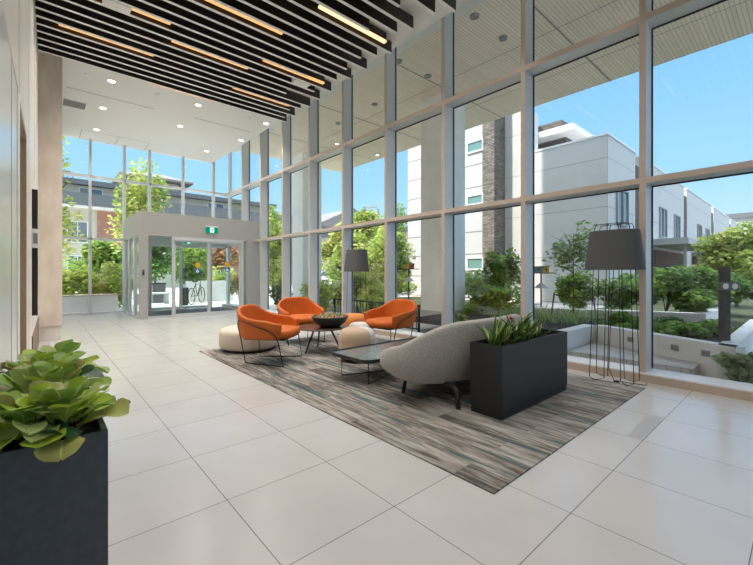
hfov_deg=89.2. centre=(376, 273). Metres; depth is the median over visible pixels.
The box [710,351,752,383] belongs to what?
shrub
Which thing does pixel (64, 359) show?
leafy plant
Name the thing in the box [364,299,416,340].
armchair
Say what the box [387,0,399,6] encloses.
ceiling slat
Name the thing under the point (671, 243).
townhouse
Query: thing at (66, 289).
shrub
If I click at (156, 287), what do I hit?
trash bin
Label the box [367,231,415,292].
tree
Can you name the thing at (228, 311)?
door
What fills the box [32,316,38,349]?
baseboard
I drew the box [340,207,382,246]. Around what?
tree
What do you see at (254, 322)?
armchair
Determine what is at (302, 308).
armchair
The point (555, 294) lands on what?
tie
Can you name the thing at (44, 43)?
ceiling slat
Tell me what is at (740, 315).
lawn
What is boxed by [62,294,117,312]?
wall
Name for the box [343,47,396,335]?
window
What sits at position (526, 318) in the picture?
snake plant
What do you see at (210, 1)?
led light bar
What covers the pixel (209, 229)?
exit sign
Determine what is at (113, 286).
shrub
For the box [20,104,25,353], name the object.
door
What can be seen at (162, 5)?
ceiling slat
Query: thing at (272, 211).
tree
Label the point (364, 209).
street lamp
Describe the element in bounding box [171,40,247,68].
led light bar
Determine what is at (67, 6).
ceiling slat
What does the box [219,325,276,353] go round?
pouf
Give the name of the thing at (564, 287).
shrub
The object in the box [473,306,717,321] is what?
wall
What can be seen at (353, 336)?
pouf
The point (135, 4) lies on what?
ceiling slat
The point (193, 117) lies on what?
ceiling vent
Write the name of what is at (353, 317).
pouf
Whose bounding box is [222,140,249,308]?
window
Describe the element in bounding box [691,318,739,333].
shrub
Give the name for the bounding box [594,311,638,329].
shrub
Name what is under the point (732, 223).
townhouse
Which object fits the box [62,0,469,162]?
ceiling
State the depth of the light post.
4.61 m
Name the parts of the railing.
post, post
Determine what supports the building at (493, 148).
on the ground at (424, 328)
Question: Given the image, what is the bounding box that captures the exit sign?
[205,226,217,233]
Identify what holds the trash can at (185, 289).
on the path
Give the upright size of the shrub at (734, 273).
0.943 m
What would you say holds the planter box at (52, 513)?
on the floor
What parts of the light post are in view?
post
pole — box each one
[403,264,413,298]
[535,266,552,307]
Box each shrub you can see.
[62,269,78,294]
[68,264,108,294]
[100,260,132,307]
[206,265,235,280]
[230,273,238,297]
[269,275,293,306]
[297,279,332,311]
[326,269,383,312]
[357,285,398,313]
[361,262,416,294]
[455,313,469,321]
[461,283,520,314]
[465,269,510,303]
[554,270,600,308]
[587,277,658,309]
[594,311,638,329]
[617,271,668,304]
[627,315,713,338]
[633,265,700,311]
[666,289,716,312]
[669,264,739,300]
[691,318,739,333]
[709,275,752,303]
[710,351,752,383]
[731,272,752,299]
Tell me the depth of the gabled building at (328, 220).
40.49 m
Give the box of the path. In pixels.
[118,293,273,310]
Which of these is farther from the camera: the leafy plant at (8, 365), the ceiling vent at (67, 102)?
the ceiling vent at (67, 102)
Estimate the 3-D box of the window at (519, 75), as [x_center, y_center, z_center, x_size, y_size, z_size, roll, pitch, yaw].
[1.653,-1.630,5.761,0.336,5.600,1.386,0,0,-41]
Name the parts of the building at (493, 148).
pane, pane, pane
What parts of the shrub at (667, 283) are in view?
stem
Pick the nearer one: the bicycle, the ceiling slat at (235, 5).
the ceiling slat at (235, 5)
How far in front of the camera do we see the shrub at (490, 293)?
8.82 m
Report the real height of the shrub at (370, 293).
0.988 m
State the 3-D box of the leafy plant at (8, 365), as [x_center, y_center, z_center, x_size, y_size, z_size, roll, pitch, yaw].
[-1.697,0.538,1.929,0.398,0.299,0.403,0,0,-15]
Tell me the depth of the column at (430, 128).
9.61 m
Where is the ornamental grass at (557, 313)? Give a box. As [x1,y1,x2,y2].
[489,301,610,326]
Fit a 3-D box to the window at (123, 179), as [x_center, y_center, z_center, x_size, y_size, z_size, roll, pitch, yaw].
[-7.961,-1.355,11.327,0.860,5.050,0.200,0,0,-41]
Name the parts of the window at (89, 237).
sill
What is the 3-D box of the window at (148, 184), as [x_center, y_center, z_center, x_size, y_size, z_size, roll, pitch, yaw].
[-7.399,-2.745,11.823,0.700,2.270,0.200,0,0,-41]
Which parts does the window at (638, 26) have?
sill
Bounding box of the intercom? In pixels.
[32,229,38,247]
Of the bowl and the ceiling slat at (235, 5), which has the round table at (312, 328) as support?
the bowl
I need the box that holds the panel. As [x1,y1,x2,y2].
[32,189,37,315]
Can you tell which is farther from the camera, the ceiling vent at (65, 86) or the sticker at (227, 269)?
the sticker at (227, 269)
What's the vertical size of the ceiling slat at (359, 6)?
0.188 m
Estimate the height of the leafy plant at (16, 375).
0.308 m
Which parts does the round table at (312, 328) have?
leg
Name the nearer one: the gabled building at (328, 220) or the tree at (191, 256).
the tree at (191, 256)
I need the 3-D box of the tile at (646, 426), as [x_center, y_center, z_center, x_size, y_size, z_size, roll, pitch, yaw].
[2.075,1.169,2.930,0.610,0.001,0.098,0,0,-41]
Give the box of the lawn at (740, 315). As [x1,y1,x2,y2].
[321,296,752,324]
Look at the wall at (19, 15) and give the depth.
3.64 m
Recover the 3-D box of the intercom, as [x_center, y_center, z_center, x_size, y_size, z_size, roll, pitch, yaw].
[-3.973,-0.410,4.447,0.062,0.220,0.074,0,0,-41]
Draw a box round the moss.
[312,313,345,317]
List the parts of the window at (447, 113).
sill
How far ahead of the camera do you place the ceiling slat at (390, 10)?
5.47 m
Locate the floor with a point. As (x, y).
(210, 462)
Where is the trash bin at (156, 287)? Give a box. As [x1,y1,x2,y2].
[152,283,165,302]
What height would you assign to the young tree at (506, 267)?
1.770 m
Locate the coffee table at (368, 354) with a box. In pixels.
[332,337,415,384]
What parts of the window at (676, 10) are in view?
sill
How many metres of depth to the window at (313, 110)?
9.38 m
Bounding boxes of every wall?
[1,0,37,360]
[38,51,61,341]
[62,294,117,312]
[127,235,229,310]
[186,281,232,301]
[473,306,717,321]
[559,319,752,379]
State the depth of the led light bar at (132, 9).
5.51 m
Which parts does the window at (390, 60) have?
sill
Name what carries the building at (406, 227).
on the ground at (424, 328)
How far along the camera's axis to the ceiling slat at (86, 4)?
6.03 m
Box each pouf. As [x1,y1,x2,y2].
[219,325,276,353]
[338,326,375,363]
[340,313,364,330]
[349,322,372,329]
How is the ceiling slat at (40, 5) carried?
attached to the ceiling
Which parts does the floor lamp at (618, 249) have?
wire leg, wire leg, wire leg, wire leg, lamp shade, wire leg, wire leg, wire leg, cord, wire leg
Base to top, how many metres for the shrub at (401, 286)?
1.698 m
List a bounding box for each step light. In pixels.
[627,337,633,342]
[671,344,678,350]
[701,350,709,356]
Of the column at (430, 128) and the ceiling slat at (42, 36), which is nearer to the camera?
the ceiling slat at (42, 36)
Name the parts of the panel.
panel, panel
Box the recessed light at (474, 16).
[470,13,478,19]
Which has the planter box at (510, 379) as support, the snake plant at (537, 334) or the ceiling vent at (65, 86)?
the snake plant at (537, 334)
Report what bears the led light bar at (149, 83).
attached to the ceiling
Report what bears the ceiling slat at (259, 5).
attached to the ceiling
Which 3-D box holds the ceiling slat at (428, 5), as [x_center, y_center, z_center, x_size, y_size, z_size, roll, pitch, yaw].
[-0.796,-3.774,3.988,4.300,0.188,0.049,0,0,-41]
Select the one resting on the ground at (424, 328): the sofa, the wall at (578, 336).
the wall at (578, 336)
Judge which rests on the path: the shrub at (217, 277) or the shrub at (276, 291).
the shrub at (217, 277)
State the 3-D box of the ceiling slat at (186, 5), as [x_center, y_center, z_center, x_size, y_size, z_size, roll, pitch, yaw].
[-2.167,-3.774,5.739,4.480,0.188,0.049,0,0,-41]
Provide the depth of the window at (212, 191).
13.26 m
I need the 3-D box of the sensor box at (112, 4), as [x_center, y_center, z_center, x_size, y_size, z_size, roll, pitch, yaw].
[-3.565,-3.768,5.245,0.320,0.199,0.176,0,0,-41]
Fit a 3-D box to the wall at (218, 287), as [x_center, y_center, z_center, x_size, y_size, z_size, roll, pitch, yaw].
[-7.347,0.765,16.892,1.850,0.890,0.450,0,0,-41]
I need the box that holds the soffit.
[240,0,752,171]
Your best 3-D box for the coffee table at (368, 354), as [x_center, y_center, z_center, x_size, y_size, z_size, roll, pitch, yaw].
[0.262,1.022,4.621,1.580,0.280,0.690,0,0,-41]
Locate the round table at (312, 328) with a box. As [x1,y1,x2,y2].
[298,323,346,353]
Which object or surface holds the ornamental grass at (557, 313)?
on the planting bed
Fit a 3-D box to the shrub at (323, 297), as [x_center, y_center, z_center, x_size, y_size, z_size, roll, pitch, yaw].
[-1.964,0.714,12.482,1.362,1.101,1.478,0,0,-41]
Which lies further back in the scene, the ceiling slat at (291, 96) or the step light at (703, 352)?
the ceiling slat at (291, 96)
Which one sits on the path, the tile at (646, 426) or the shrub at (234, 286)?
the shrub at (234, 286)
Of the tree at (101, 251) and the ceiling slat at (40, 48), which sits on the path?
the tree at (101, 251)
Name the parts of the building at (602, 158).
pane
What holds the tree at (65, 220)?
on the path
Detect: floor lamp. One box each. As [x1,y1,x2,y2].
[344,246,368,313]
[584,222,646,385]
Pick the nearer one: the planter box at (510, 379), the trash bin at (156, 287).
the planter box at (510, 379)
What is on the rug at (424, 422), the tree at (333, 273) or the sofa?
the sofa
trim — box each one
[232,0,484,152]
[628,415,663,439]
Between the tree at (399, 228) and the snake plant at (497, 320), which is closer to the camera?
the snake plant at (497, 320)
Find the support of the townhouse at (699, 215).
on the ground at (424, 328)
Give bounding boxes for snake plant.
[476,315,517,345]
[483,316,521,342]
[492,320,523,345]
[495,311,533,342]
[511,316,541,342]
[518,318,538,339]
[523,320,540,340]
[531,323,553,338]
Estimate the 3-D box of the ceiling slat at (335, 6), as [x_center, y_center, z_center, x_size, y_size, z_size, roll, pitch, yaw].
[-1.551,-3.774,4.505,3.820,0.188,0.049,0,0,-41]
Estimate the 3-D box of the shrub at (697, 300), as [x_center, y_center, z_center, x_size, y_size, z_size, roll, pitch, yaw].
[6.526,0.626,7.906,0.743,0.668,1.307,0,0,21]
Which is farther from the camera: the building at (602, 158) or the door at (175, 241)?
the building at (602, 158)
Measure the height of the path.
0.054 m
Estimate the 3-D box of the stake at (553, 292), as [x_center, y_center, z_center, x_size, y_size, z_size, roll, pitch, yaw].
[3.692,0.665,8.003,0.105,0.574,0.035,0,0,4]
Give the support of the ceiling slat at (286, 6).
attached to the ceiling
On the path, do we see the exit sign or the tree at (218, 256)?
the tree at (218, 256)
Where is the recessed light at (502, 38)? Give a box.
[499,35,507,41]
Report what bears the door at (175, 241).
in the entrance vestibule
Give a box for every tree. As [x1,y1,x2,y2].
[62,136,84,262]
[62,237,132,286]
[104,156,171,258]
[132,246,178,282]
[165,247,215,285]
[205,247,238,272]
[259,205,281,280]
[269,213,281,297]
[321,223,353,282]
[322,240,382,283]
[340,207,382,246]
[353,232,381,256]
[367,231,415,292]
[369,203,407,259]
[481,247,520,290]
[542,219,597,317]
[690,220,752,306]
[741,246,752,284]
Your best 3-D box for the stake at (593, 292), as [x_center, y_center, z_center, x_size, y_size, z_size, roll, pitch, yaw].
[4.523,0.665,7.923,0.105,0.574,0.035,0,0,4]
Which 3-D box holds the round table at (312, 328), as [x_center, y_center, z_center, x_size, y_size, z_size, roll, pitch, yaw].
[-0.832,0.982,5.776,0.770,0.369,0.770,0,0,-41]
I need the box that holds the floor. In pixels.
[38,306,752,564]
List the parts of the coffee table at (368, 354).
leg, leg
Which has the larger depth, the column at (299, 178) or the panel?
the column at (299, 178)
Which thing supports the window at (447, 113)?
on the floor
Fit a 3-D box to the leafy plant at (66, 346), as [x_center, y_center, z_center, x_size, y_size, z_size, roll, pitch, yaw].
[-1.770,0.531,2.124,0.437,0.312,0.425,0,0,33]
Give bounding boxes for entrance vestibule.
[124,210,259,319]
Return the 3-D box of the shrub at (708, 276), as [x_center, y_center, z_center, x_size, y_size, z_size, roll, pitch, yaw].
[7.240,0.329,8.729,1.713,1.093,1.330,0,0,-5]
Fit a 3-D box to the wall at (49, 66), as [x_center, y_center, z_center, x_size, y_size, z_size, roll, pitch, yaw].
[-7.607,-1.355,8.391,0.905,5.050,5.150,0,0,-41]
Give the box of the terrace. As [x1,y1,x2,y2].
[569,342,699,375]
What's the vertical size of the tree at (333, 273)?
2.819 m
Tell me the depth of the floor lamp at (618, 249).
4.03 m
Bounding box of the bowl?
[311,314,348,326]
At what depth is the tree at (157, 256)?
18.75 m
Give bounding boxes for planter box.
[0,383,107,564]
[470,329,566,420]
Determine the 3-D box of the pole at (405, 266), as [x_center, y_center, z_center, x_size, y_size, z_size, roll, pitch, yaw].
[0.937,0.458,11.100,0.600,1.505,0.340,0,0,0]
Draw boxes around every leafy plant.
[0,361,95,395]
[0,376,130,461]
[0,380,87,449]
[1,351,56,369]
[5,352,111,386]
[12,359,115,437]
[22,339,109,372]
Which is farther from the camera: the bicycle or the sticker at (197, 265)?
the bicycle
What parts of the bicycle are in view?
frame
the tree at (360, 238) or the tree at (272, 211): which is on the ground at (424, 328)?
the tree at (360, 238)
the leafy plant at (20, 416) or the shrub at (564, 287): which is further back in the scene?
the shrub at (564, 287)
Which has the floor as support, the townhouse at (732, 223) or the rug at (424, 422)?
the rug at (424, 422)
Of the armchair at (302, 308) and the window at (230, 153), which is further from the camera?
the window at (230, 153)
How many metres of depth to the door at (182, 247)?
12.64 m
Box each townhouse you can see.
[635,155,705,298]
[684,188,713,269]
[711,207,730,236]
[729,219,741,229]
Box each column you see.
[292,152,320,296]
[420,93,464,316]
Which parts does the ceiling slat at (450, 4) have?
panel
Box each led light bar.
[59,24,153,56]
[131,8,170,24]
[149,83,212,101]
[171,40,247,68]
[205,0,282,34]
[233,88,288,106]
[263,60,324,84]
[318,4,386,43]
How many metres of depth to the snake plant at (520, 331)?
3.30 m
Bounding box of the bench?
[132,292,171,304]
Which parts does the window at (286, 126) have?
sill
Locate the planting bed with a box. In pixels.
[415,314,741,341]
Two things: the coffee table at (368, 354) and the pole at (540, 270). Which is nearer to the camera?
the coffee table at (368, 354)
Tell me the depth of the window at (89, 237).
10.97 m
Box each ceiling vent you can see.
[62,98,86,109]
[65,86,154,109]
[193,117,249,131]
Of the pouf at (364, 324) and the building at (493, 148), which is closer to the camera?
the pouf at (364, 324)
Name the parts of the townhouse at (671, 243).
pane, pane, porch post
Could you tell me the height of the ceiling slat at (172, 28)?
0.188 m
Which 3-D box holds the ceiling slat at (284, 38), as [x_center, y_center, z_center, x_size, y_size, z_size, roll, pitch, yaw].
[-2.121,-3.774,5.483,4.220,0.188,0.049,0,0,-41]
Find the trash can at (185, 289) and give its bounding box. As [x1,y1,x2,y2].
[183,287,188,304]
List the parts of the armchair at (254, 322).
leg frame, leg frame, seat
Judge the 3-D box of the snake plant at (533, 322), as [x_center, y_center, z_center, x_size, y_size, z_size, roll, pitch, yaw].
[1.413,0.514,3.626,0.357,0.227,0.197,0,0,-11]
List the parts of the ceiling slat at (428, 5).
panel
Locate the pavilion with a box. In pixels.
[538,120,592,148]
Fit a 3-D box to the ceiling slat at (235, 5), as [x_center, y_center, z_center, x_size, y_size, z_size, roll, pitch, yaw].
[-1.872,-3.774,5.407,4.500,0.188,0.049,0,0,-41]
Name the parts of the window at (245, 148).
sill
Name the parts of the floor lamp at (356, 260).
wire leg, lamp shade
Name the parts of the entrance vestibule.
post, post, post, post, rail, post, post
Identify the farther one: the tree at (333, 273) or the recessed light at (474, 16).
the tree at (333, 273)
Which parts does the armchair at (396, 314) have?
seat, leg frame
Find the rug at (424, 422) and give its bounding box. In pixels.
[199,333,644,494]
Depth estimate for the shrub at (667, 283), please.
8.20 m
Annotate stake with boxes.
[551,292,554,314]
[593,292,595,314]
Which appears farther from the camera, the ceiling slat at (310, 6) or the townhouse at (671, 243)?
the townhouse at (671, 243)
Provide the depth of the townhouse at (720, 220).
32.28 m
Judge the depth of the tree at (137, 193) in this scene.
15.57 m
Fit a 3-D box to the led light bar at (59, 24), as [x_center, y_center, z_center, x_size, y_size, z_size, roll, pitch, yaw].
[-4.269,-3.791,6.104,1.260,0.152,0.060,0,0,-41]
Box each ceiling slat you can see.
[35,0,286,93]
[36,8,309,106]
[36,17,300,108]
[37,24,289,109]
[37,32,294,115]
[38,0,319,99]
[38,39,284,117]
[38,45,286,121]
[63,0,314,91]
[88,0,330,91]
[113,0,308,76]
[138,0,336,80]
[163,0,350,78]
[188,0,346,69]
[213,0,366,69]
[237,0,361,58]
[262,0,376,56]
[287,0,391,53]
[312,0,369,30]
[337,0,396,33]
[362,0,412,30]
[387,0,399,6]
[412,0,434,14]
[437,0,455,12]
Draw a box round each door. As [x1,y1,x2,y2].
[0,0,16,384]
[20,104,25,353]
[150,245,180,309]
[174,240,208,316]
[181,246,206,308]
[209,242,239,313]
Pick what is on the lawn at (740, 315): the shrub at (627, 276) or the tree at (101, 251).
the shrub at (627, 276)
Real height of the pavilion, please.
3.550 m
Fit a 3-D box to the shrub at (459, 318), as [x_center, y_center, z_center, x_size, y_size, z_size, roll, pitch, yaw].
[1.538,0.967,6.924,0.311,0.491,0.374,0,0,-41]
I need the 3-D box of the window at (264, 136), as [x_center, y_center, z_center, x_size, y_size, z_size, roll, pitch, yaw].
[-3.803,-1.630,11.938,0.336,5.600,1.386,0,0,-41]
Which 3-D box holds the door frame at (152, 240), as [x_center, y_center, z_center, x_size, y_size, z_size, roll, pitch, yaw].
[-6.459,-0.220,12.654,3.130,2.780,0.200,0,0,-41]
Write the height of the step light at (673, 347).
0.070 m
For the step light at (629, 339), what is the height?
0.070 m
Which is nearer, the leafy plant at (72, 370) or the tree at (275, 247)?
the leafy plant at (72, 370)
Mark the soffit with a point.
(480, 57)
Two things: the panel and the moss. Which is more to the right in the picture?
the moss
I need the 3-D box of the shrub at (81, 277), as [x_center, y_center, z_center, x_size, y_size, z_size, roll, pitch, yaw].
[-9.353,0.500,12.409,1.056,1.691,1.059,0,0,26]
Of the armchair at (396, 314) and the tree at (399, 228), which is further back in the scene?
the tree at (399, 228)
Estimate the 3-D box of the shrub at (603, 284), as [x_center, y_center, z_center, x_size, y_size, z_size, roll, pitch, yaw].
[6.038,0.507,9.175,1.975,0.823,1.482,0,0,-41]
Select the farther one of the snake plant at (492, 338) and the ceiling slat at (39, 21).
the ceiling slat at (39, 21)
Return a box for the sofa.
[380,314,520,409]
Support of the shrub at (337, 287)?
on the lawn at (740, 315)
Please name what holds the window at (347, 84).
on the floor
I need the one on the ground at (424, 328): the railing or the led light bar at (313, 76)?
the railing
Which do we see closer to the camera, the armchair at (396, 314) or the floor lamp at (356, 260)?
the armchair at (396, 314)
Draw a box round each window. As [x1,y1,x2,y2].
[62,138,91,315]
[90,145,125,313]
[125,150,150,210]
[151,156,184,214]
[184,162,214,217]
[214,152,231,218]
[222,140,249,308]
[242,128,268,309]
[261,115,291,313]
[283,99,318,304]
[310,75,352,314]
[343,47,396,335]
[385,12,454,338]
[444,0,534,324]
[525,0,652,381]
[645,0,752,401]
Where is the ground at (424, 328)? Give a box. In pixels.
[76,284,604,332]
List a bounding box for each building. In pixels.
[62,172,281,287]
[321,208,380,270]
[399,226,407,256]
[408,112,537,300]
[535,132,638,305]
[725,212,752,235]
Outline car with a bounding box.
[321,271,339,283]
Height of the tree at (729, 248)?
3.186 m
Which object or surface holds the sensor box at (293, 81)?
attached to the ceiling
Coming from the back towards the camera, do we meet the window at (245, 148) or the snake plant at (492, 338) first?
the window at (245, 148)
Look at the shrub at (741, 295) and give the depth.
9.14 m
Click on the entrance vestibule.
(141, 224)
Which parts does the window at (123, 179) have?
sill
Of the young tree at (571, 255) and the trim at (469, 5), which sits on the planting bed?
the young tree at (571, 255)
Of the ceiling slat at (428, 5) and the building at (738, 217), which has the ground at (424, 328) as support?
the building at (738, 217)
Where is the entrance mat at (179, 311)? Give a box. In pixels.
[148,307,232,315]
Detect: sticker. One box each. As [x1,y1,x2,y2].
[195,262,200,273]
[225,262,229,271]
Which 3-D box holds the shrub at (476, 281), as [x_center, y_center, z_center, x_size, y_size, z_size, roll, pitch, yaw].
[2.903,0.539,10.515,1.489,1.355,2.014,0,0,-2]
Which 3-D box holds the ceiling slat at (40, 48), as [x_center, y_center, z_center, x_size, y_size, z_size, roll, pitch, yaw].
[-3.883,-3.774,7.777,4.510,0.188,0.049,0,0,-41]
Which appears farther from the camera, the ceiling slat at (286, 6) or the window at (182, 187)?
the window at (182, 187)
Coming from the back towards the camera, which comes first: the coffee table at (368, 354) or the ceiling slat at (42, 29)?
the ceiling slat at (42, 29)
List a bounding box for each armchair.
[237,304,301,366]
[277,297,324,345]
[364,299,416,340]
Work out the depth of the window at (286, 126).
10.41 m
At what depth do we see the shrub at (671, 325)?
5.51 m
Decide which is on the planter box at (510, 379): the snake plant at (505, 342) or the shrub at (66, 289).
the snake plant at (505, 342)
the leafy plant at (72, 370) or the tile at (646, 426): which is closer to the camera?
the leafy plant at (72, 370)
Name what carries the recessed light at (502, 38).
attached to the soffit
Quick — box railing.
[333,298,419,331]
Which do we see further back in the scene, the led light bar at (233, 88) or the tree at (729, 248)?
the tree at (729, 248)
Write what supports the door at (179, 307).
in the door frame at (152, 240)
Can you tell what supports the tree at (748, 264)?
on the lawn at (740, 315)
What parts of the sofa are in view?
leg, leg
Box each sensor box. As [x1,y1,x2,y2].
[102,0,131,14]
[291,78,309,88]
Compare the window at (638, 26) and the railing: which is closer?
the window at (638, 26)
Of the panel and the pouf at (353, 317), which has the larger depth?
the pouf at (353, 317)
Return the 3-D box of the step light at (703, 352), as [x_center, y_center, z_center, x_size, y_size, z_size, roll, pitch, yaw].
[3.861,0.935,4.479,0.019,0.070,0.090,0,0,-15]
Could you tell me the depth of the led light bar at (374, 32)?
5.90 m
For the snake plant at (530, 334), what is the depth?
3.47 m
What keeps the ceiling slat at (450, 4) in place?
attached to the ceiling
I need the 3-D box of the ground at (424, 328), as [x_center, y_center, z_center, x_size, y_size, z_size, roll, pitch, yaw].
[-15.672,1.365,32.854,140.000,0.310,130.000,0,0,-41]
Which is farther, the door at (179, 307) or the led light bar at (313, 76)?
the door at (179, 307)
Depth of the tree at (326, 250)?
19.55 m
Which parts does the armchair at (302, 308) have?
seat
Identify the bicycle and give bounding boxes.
[188,279,204,304]
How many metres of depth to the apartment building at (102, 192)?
31.97 m
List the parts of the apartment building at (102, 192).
pane, pane, pane, pane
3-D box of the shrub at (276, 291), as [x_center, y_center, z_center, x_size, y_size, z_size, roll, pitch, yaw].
[-3.122,0.615,12.602,0.765,1.194,0.751,0,0,8]
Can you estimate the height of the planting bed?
0.030 m
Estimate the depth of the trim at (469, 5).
7.61 m
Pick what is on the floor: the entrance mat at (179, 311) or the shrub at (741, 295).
the entrance mat at (179, 311)
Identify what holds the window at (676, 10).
on the floor
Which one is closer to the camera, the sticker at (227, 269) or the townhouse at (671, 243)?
the sticker at (227, 269)
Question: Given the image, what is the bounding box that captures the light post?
[718,267,738,342]
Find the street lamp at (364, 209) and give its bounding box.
[362,206,378,281]
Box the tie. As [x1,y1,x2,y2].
[555,294,591,297]

